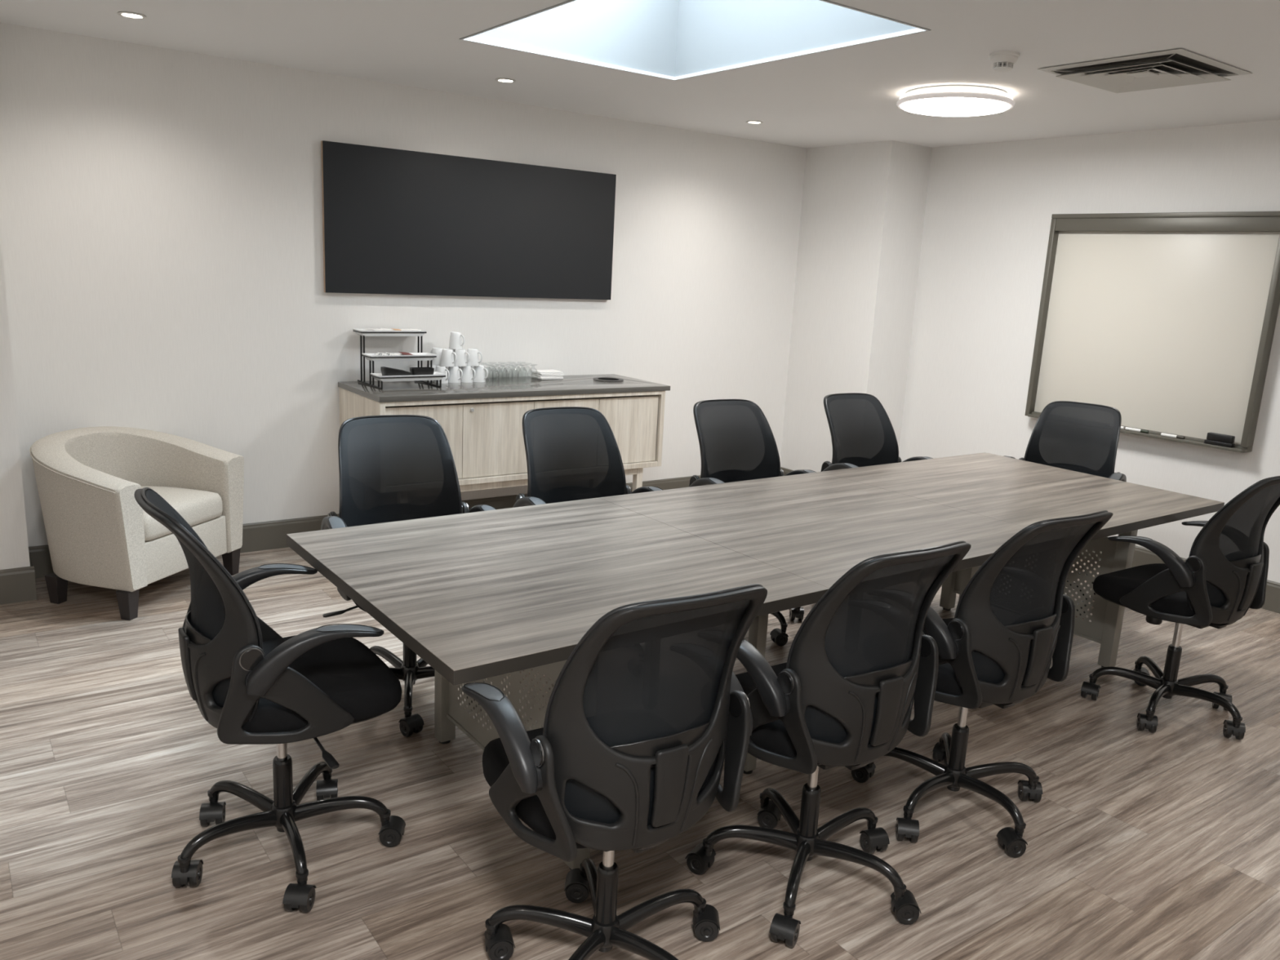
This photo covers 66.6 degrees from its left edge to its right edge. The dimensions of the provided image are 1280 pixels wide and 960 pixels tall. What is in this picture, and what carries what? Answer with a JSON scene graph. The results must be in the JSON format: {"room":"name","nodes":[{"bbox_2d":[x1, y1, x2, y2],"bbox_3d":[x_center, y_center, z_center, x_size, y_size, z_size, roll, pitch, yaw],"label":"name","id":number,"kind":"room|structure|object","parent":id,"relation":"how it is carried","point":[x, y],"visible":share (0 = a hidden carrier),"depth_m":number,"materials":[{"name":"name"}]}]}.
{"room":"conference room","nodes":[
{"label":"conference room","id":0,"kind":"room"},
{"bbox_2d":[0,229,30,569],"bbox_3d":[-3.657,-0.642,3.811,1.980,2.556,0.340,-6,15,-35],"label":"wall","id":1,"kind":"structure","parent":0,"point":[14,546],"depth_m":4.36,"materials":[{"name":"paint"}]},
{"bbox_2d":[0,565,36,604],"bbox_3d":[-3.608,0.561,3.933,1.995,0.160,0.015,-6,15,-35],"label":"baseboard","id":2,"kind":"structure","parent":1,"relation":"attached to","point":[18,584],"depth_m":4.46,"materials":[{"name":"grey paint"}]},
{"bbox_2d":[0,22,806,546],"bbox_3d":[-1.563,-0.924,5.579,7.710,2.556,0.120,-6,15,-35],"label":"wall","id":3,"kind":"structure","parent":0,"point":[161,209],"depth_m":5.20,"materials":[{"name":"paint"}]},
{"bbox_2d":[28,475,700,578],"bbox_3d":[-0.951,0.191,6.233,5.039,0.160,0.015,-6,15,-35],"label":"baseboard","id":4,"kind":"structure","parent":3,"relation":"attached to","point":[270,535],"depth_m":5.46,"materials":[{"name":"grey paint"}]},
{"bbox_2d":[320,140,616,299],"bbox_3d":[-0.945,-1.492,5.790,1.879,0.790,0.037,-6,15,-35],"label":"television","id":5,"kind":"object","parent":3,"relation":"attached to","point":[395,221],"visible":1,"depth_m":5.70,"materials":[{"name":"black plastic"}]},
{"bbox_2d":[0,546,1279,959],"bbox_3d":[0.539,1.128,2.931,7.710,0.100,7.570,-6,15,-35],"label":"floor","id":6,"kind":"structure","parent":0,"point":[1163,844],"depth_m":2.93,"materials":[{"name":"brown wood"}]},
{"bbox_2d":[29,426,244,620],"bbox_3d":[-2.456,0.155,4.676,0.688,0.749,0.858,6,13,14],"label":"armchair","id":7,"kind":"object","parent":6,"relation":"on","point":[98,534],"visible":0.96,"depth_m":4.45,"materials":[{"name":"beige fabric"}]},
{"bbox_2d":[141,486,222,541],"bbox_3d":[-2.385,0.137,4.653,0.530,0.136,0.550,6,13,14],"label":"seat cushion","id":8,"kind":"object","parent":7,"relation":"on","point":[201,507],"depth_m":4.67,"materials":[{"name":"beige fabric"}]},
{"bbox_2d":[133,487,405,912],"bbox_3d":[-0.969,0.533,2.623,0.629,1.038,0.638,-6,15,-34],"label":"office chair","id":9,"kind":"object","parent":6,"relation":"on","point":[253,684],"visible":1,"depth_m":2.46,"materials":[{"name":"black plastic"}]},
{"bbox_2d":[242,635,401,732],"bbox_3d":[-0.923,0.547,2.677,0.465,0.092,0.476,-6,15,-34],"label":"seat cushion","id":10,"kind":"object","parent":9,"relation":"on","point":[357,686],"depth_m":2.55,"materials":[{"name":"black fabric"}]},
{"bbox_2d":[320,414,496,737],"bbox_3d":[-0.864,0.324,3.592,0.633,1.044,0.639,-5,14,-31],"label":"office chair","id":11,"kind":"object","parent":6,"relation":"on","point":[393,468],"visible":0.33,"depth_m":3.71,"materials":[{"name":"black fabric"}]},
{"bbox_2d":[337,373,670,492],"bbox_3d":[-0.778,-0.118,5.877,1.879,0.933,0.628,-6,15,-35],"label":"sideboard","id":12,"kind":"object","parent":6,"relation":"on","point":[481,422],"visible":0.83,"depth_m":5.52,"materials":[{"name":"grey wood"}]},
{"bbox_2d":[353,329,445,389],"bbox_3d":[-1.348,-0.678,5.457,0.386,0.290,0.386,-6,15,-35],"label":"rack","id":13,"kind":"object","parent":12,"relation":"on","point":[421,336],"visible":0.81,"depth_m":5.43,"materials":[{"name":"black metal"}]},
{"bbox_2d":[352,328,426,336],"bbox_3d":[-1.418,-0.837,5.531,0.392,0.033,0.124,-6,15,-35],"label":"tray","id":14,"kind":"object","parent":13,"relation":"on","point":[357,330],"visible":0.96,"depth_m":5.49,"materials":[{"name":"white ceramic"}]},
{"bbox_2d":[361,352,436,361],"bbox_3d":[-1.344,-0.688,5.450,0.392,0.033,0.124,-6,15,-35],"label":"tray","id":15,"kind":"object","parent":13,"relation":"on","point":[413,353],"visible":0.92,"depth_m":5.41,"materials":[{"name":"white ceramic"}]},
{"bbox_2d":[398,351,413,355],"bbox_3d":[-1.312,-0.709,5.471,0.051,0.020,0.081,12,15,36],"label":"packet","id":16,"kind":"object","parent":15,"relation":"on","point":[402,353],"visible":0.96,"depth_m":5.45,"materials":[{"name":"red paper"}]},
{"bbox_2d":[370,371,445,382],"bbox_3d":[-1.276,-0.569,5.372,0.392,0.033,0.124,-6,15,-35],"label":"tray","id":17,"kind":"object","parent":13,"relation":"on","point":[435,373],"visible":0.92,"depth_m":5.33,"materials":[{"name":"white ceramic"}]},
{"bbox_2d":[380,366,411,375],"bbox_3d":[-1.333,-0.588,5.328,0.160,0.059,0.068,-6,15,-35],"label":"bowl","id":18,"kind":"object","parent":17,"relation":"on","point":[384,371],"visible":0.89,"depth_m":5.29,"materials":[{"name":"black plastic"}]},
{"bbox_2d":[409,367,434,375],"bbox_3d":[-1.212,-0.597,5.415,0.128,0.052,0.066,-6,15,-35],"label":"box","id":19,"kind":"object","parent":17,"relation":"on","point":[414,371],"visible":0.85,"depth_m":5.39,"materials":[{"name":"black plastic"}]},
{"bbox_2d":[426,364,438,382],"bbox_3d":[-1.219,-0.630,5.719,0.093,0.096,0.080,5,13,8],"label":"mug","id":20,"kind":"object","parent":12,"relation":"on","point":[433,366],"visible":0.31,"depth_m":5.68,"materials":[{"name":"white ceramic"}]},
{"bbox_2d":[430,347,443,364],"bbox_3d":[-1.189,-0.727,5.718,0.080,0.096,0.093,0,13,-13],"label":"mug","id":21,"kind":"object","parent":20,"relation":"on","point":[436,361],"visible":0.67,"depth_m":5.68,"materials":[{"name":"white ceramic"}]},
{"bbox_2d":[434,365,448,383],"bbox_3d":[-1.148,-0.613,5.657,0.093,0.096,0.080,2,12,-3],"label":"mug","id":22,"kind":"object","parent":12,"relation":"on","point":[440,369],"visible":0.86,"depth_m":5.63,"materials":[{"name":"white ceramic"}]},
{"bbox_2d":[440,348,456,366],"bbox_3d":[-1.112,-0.711,5.662,0.093,0.096,0.080,1,13,-9],"label":"mug","id":23,"kind":"object","parent":22,"relation":"on","point":[447,356],"visible":1,"depth_m":5.63,"materials":[{"name":"white ceramic"}]},
{"bbox_2d":[447,365,462,382],"bbox_3d":[-1.087,-0.618,5.697,0.080,0.096,0.093,-2,13,-22],"label":"mug","id":24,"kind":"object","parent":12,"relation":"on","point":[455,376],"visible":0.92,"depth_m":5.67,"materials":[{"name":"white ceramic"}]},
{"bbox_2d":[460,365,475,382],"bbox_3d":[-1.018,-0.627,5.750,0.093,0.096,0.080,1,13,-9],"label":"mug","id":25,"kind":"object","parent":12,"relation":"on","point":[467,377],"visible":0.9,"depth_m":5.72,"materials":[{"name":"white ceramic"}]},
{"bbox_2d":[453,349,469,366],"bbox_3d":[-1.047,-0.718,5.708,0.093,0.096,0.080,0,13,-12],"label":"mug","id":26,"kind":"object","parent":25,"relation":"on","point":[461,360],"visible":0.95,"depth_m":5.68,"materials":[{"name":"white ceramic"}]},
{"bbox_2d":[448,331,464,349],"bbox_3d":[-1.073,-0.818,5.711,0.093,0.096,0.080,1,13,-8],"label":"mug","id":27,"kind":"object","parent":26,"relation":"on","point":[455,338],"visible":1,"depth_m":5.68,"materials":[{"name":"white ceramic"}]},
{"bbox_2d":[466,348,482,366],"bbox_3d":[-0.984,-0.723,5.748,0.080,0.096,0.093,-5,15,-32],"label":"mug","id":28,"kind":"object","parent":25,"relation":"on","point":[473,361],"visible":0.98,"depth_m":5.72,"materials":[{"name":"white ceramic"}]},
{"bbox_2d":[472,364,488,382],"bbox_3d":[-0.952,-0.634,5.797,0.093,0.096,0.080,0,13,-11],"label":"mug","id":29,"kind":"object","parent":12,"relation":"on","point":[479,370],"visible":0.91,"depth_m":5.77,"materials":[{"name":"white ceramic"}]},
{"bbox_2d":[337,373,670,402],"bbox_3d":[-0.756,-0.556,5.781,1.879,0.029,0.628,-6,15,-35],"label":"countertop","id":30,"kind":"structure","parent":12,"relation":"on","point":[414,390],"depth_m":5.57,"materials":[{"name":"grey stone"}]},
{"bbox_2d":[532,377,563,379],"bbox_3d":[-0.582,-0.643,6.135,0.164,0.007,0.120,-6,15,-36],"label":"paper napkin","id":31,"kind":"object","parent":12,"relation":"on","point":[532,377],"visible":0.48,"depth_m":6.10,"materials":[{"name":"white paper"}]},
{"bbox_2d":[531,375,563,378],"bbox_3d":[-0.584,-0.649,6.129,0.167,0.007,0.120,-7,16,-37],"label":"paper napkin","id":32,"kind":"object","parent":31,"relation":"on","point":[531,375],"visible":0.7,"depth_m":6.08,"materials":[{"name":"white paper"}]},
{"bbox_2d":[531,374,562,377],"bbox_3d":[-0.586,-0.657,6.133,0.164,0.007,0.120,-6,15,-35],"label":"paper napkin","id":33,"kind":"object","parent":32,"relation":"on","point":[531,375],"visible":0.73,"depth_m":6.08,"materials":[{"name":"white paper"}]},
{"bbox_2d":[531,373,563,376],"bbox_3d":[-0.583,-0.663,6.131,0.169,0.007,0.120,-5,15,-33],"label":"paper napkin","id":34,"kind":"object","parent":33,"relation":"on","point":[531,373],"visible":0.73,"depth_m":6.09,"materials":[{"name":"white paper"}]},
{"bbox_2d":[531,372,564,375],"bbox_3d":[-0.579,-0.670,6.131,0.167,0.007,0.120,-6,16,-37],"label":"paper napkin","id":35,"kind":"object","parent":34,"relation":"on","point":[531,372],"visible":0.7,"depth_m":6.07,"materials":[{"name":"white paper"}]},
{"bbox_2d":[530,371,563,373],"bbox_3d":[-0.585,-0.677,6.127,0.167,0.007,0.120,-6,15,-36],"label":"paper napkin","id":36,"kind":"object","parent":35,"relation":"on","point":[531,371],"visible":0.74,"depth_m":6.08,"materials":[{"name":"white paper"}]},
{"bbox_2d":[530,369,563,373],"bbox_3d":[-0.585,-0.684,6.126,0.164,0.007,0.120,-6,15,-35],"label":"paper napkin","id":37,"kind":"object","parent":36,"relation":"on","point":[535,371],"visible":1,"depth_m":6.10,"materials":[{"name":"white paper"}]},
{"bbox_2d":[512,406,662,507],"bbox_3d":[-0.229,0.258,4.039,0.626,1.044,0.617,-5,15,-34],"label":"office chair","id":38,"kind":"object","parent":6,"relation":"on","point":[572,453],"visible":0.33,"depth_m":4.16,"materials":[{"name":"black fabric"}]},
{"bbox_2d":[462,583,767,959],"bbox_3d":[-0.048,0.665,2.234,0.640,1.038,0.631,-5,15,-31],"label":"office chair","id":39,"kind":"object","parent":6,"relation":"on","point":[643,715],"visible":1,"depth_m":2.01,"materials":[{"name":"black plastic"}]},
{"bbox_2d":[482,727,711,848],"bbox_3d":[-0.097,0.675,2.286,0.476,0.092,0.465,-5,15,-31],"label":"seat cushion","id":40,"kind":"object","parent":39,"relation":"on","point":[585,821],"depth_m":2.05,"materials":[{"name":"black fabric"}]},
{"bbox_2d":[688,399,816,646],"bbox_3d":[0.523,0.181,4.565,0.635,1.044,0.624,-3,14,-26],"label":"office chair","id":41,"kind":"object","parent":6,"relation":"on","point":[737,442],"visible":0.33,"depth_m":4.68,"materials":[{"name":"black fabric"}]},
{"bbox_2d":[286,452,1224,870],"bbox_3d":[0.709,0.506,3.790,3.707,0.760,1.225,-6,15,-36],"label":"conference table","id":42,"kind":"object","parent":6,"relation":"on","point":[478,597],"visible":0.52,"depth_m":3.25,"materials":[{"name":"laminate"}]},
{"bbox_2d":[684,541,970,947],"bbox_3d":[0.500,0.607,2.624,0.626,1.044,0.617,-6,15,-36],"label":"office chair","id":43,"kind":"object","parent":6,"relation":"on","point":[850,681],"visible":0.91,"depth_m":2.41,"materials":[{"name":"black plastic"}]},
{"bbox_2d":[735,662,819,764],"bbox_3d":[0.449,0.616,2.683,0.476,0.092,0.465,-5,15,-33],"label":"seat cushion","id":44,"kind":"object","parent":43,"relation":"on","point":[771,743],"depth_m":2.45,"materials":[{"name":"black fabric"}]},
{"bbox_2d":[820,392,933,471],"bbox_3d":[1.216,0.108,5.063,0.632,1.038,0.615,-5,15,-31],"label":"office chair","id":45,"kind":"object","parent":6,"relation":"on","point":[863,434],"visible":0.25,"depth_m":5.19,"materials":[{"name":"black fabric"}]},
{"bbox_2d":[851,510,1112,857],"bbox_3d":[1.033,0.546,3.028,0.650,1.038,0.619,-5,15,-33],"label":"office chair","id":46,"kind":"object","parent":6,"relation":"on","point":[1014,615],"visible":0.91,"depth_m":2.81,"materials":[{"name":"black plastic"}]},
{"bbox_2d":[922,617,962,695],"bbox_3d":[0.994,0.553,3.094,0.476,0.092,0.465,-5,15,-33],"label":"seat cushion","id":47,"kind":"object","parent":46,"relation":"on","point":[949,682],"depth_m":2.85,"materials":[{"name":"black fabric"}]},
{"bbox_2d":[1004,400,1126,615],"bbox_3d":[2.220,0.128,5.200,0.651,1.044,0.642,12,15,36],"label":"office chair","id":48,"kind":"object","parent":6,"relation":"on","point":[1073,436],"visible":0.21,"depth_m":5.29,"materials":[{"name":"black fabric"}]},
{"bbox_2d":[1080,475,1279,739],"bbox_3d":[2.162,0.427,3.829,0.626,1.044,0.617,-6,15,-36],"label":"office chair","id":49,"kind":"object","parent":6,"relation":"on","point":[1224,575],"visible":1,"depth_m":3.64,"materials":[{"name":"black plastic"}]},
{"bbox_2d":[1093,563,1195,616],"bbox_3d":[2.109,0.436,3.888,0.476,0.092,0.465,-6,15,-34],"label":"seat cushion","id":50,"kind":"object","parent":49,"relation":"on","point":[1125,588],"depth_m":3.76,"materials":[{"name":"black fabric"}]},
{"bbox_2d":[0,0,1279,148],"bbox_3d":[0.675,-1.536,2.345,7.710,0.250,7.570,-6,15,-35],"label":"ceiling","id":51,"kind":"structure","parent":0,"point":[851,95],"depth_m":4.38,"materials":[{"name":"white paint"}]},
{"bbox_2d":[117,11,146,18],"bbox_3d":[-2.092,-1.914,4.012,0.108,0.006,0.108,-6,15,-35],"label":"recessed light","id":52,"kind":"object","parent":51,"relation":"in","point":[125,14],"visible":1,"depth_m":4.00,"materials":[{"name":"white plastic"}]},
{"bbox_2d":[495,78,515,83],"bbox_3d":[-0.696,-2.070,5.048,0.108,0.006,0.108,-6,15,-35],"label":"recessed light","id":53,"kind":"object","parent":51,"relation":"in","point":[500,80],"visible":1,"depth_m":5.04,"materials":[{"name":"beige"}]},
{"bbox_2d":[461,0,928,79],"bbox_3d":[0.154,-1.776,3.873,1.148,0.015,1.538,-6,15,-35],"label":"trim","id":54,"kind":"structure","parent":51,"relation":"attached to","point":[917,29],"depth_m":4.25,"materials":[{"name":"white"}]},
{"bbox_2d":[459,0,931,80],"bbox_3d":[0.168,-2.063,3.809,1.162,0.602,1.552,-6,15,-35],"label":"skylight","id":55,"kind":"object","parent":51,"relation":"attached to","point":[669,37],"depth_m":4.45,"materials":[{"name":"glass"}]},
{"bbox_2d":[745,120,763,124],"bbox_3d":[0.708,-2.214,6.030,0.108,0.006,0.108,-6,15,-35],"label":"recessed light","id":56,"kind":"object","parent":51,"relation":"in","point":[747,122],"visible":1,"depth_m":6.02,"materials":[{"name":"beige"}]},
{"bbox_2d":[896,84,1014,116],"bbox_3d":[1.556,-1.865,4.814,0.558,0.080,0.558,-6,15,-35],"label":"ceiling lamp","id":57,"kind":"object","parent":51,"relation":"attached to","point":[944,100],"visible":1,"depth_m":4.65,"materials":[{"name":"white plastic"}]},
{"bbox_2d":[900,97,1009,116],"bbox_3d":[1.555,-1.847,4.818,0.518,0.042,0.518,-6,15,-35],"label":"diffuser","id":58,"kind":"object","parent":57,"relation":"attached to","point":[932,106],"depth_m":4.72,"materials":[{"name":"white plastic"}]},
{"bbox_2d":[989,50,1019,72],"bbox_3d":[1.464,-1.681,3.924,0.116,0.066,0.116,-6,15,-35],"label":"smoke detector","id":59,"kind":"object","parent":51,"relation":"attached to","point":[1002,61],"visible":1,"depth_m":3.89,"materials":[{"name":"white plastic"}]},
{"bbox_2d":[1037,48,1252,93],"bbox_3d":[2.110,-1.701,4.087,0.600,0.031,0.600,-6,15,-35],"label":"ceiling vent","id":60,"kind":"object","parent":51,"relation":"in","point":[1176,67],"visible":1,"depth_m":4.06,"materials":[{"name":"grey metal"}]},
{"bbox_2d":[780,140,932,471],"bbox_3d":[1.565,-1.132,7.253,0.421,2.556,0.802,-6,15,-35],"label":"column","id":61,"kind":"structure","parent":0,"point":[864,204],"depth_m":6.98,"materials":[{"name":"paint"}]},
{"bbox_2d":[780,466,793,475],"bbox_3d":[1.337,0.058,7.372,0.015,0.160,0.802,-6,15,-35],"label":"baseboard","id":62,"kind":"structure","parent":61,"relation":"attached to","point":[786,471],"depth_m":7.62,"materials":[{"name":"grey paint"}]},
{"bbox_2d":[898,120,1279,582],"bbox_3d":[3.720,-0.480,4.792,0.120,2.556,7.450,-6,15,-35],"label":"wall","id":63,"kind":"structure","parent":0,"point":[989,209],"depth_m":6.28,"materials":[{"name":"paint"}]},
{"bbox_2d":[1024,211,1279,453],"bbox_3d":[2.925,-0.897,5.648,0.108,1.258,1.328,-6,15,-35],"label":"whiteboard","id":64,"kind":"object","parent":63,"relation":"attached to","point":[1166,321],"visible":0.97,"depth_m":5.58,"materials":[{"name":"white plastic"}]},
{"bbox_2d":[1124,426,1149,433],"bbox_3d":[2.911,-0.292,5.707,0.017,0.017,0.135,-6,15,-35],"label":"marker","id":65,"kind":"object","parent":64,"relation":"on","point":[1126,428],"visible":1,"depth_m":5.70,"materials":[{"name":"white plastic"}]},
{"bbox_2d":[1027,413,1247,453],"bbox_3d":[2.879,-0.286,5.752,0.048,0.016,1.296,-6,15,-35],"label":"marker tray","id":66,"kind":"object","parent":64,"relation":"on","point":[1237,448],"depth_m":5.49,"materials":[{"name":"grey metal"}]},
{"bbox_2d":[1160,432,1185,439],"bbox_3d":[3.032,-0.250,5.543,0.017,0.017,0.130,-6,15,-35],"label":"marker","id":67,"kind":"object","parent":64,"relation":"on","point":[1162,433],"visible":1,"depth_m":5.54,"materials":[{"name":"white plastic"}]},
{"bbox_2d":[1204,432,1235,447],"bbox_3d":[3.179,-0.221,5.339,0.040,0.062,0.145,-6,15,-35],"label":"eraser","id":68,"kind":"object","parent":64,"relation":"on","point":[1213,438],"visible":1,"depth_m":5.32,"materials":[{"name":"black"}]},
{"bbox_2d":[1077,545,1279,613],"bbox_3d":[3.804,0.763,4.742,0.015,0.160,6.498,-6,15,-35],"label":"baseboard","id":69,"kind":"structure","parent":63,"relation":"attached to","point":[1142,556],"depth_m":5.62,"materials":[{"name":"grey paint"}]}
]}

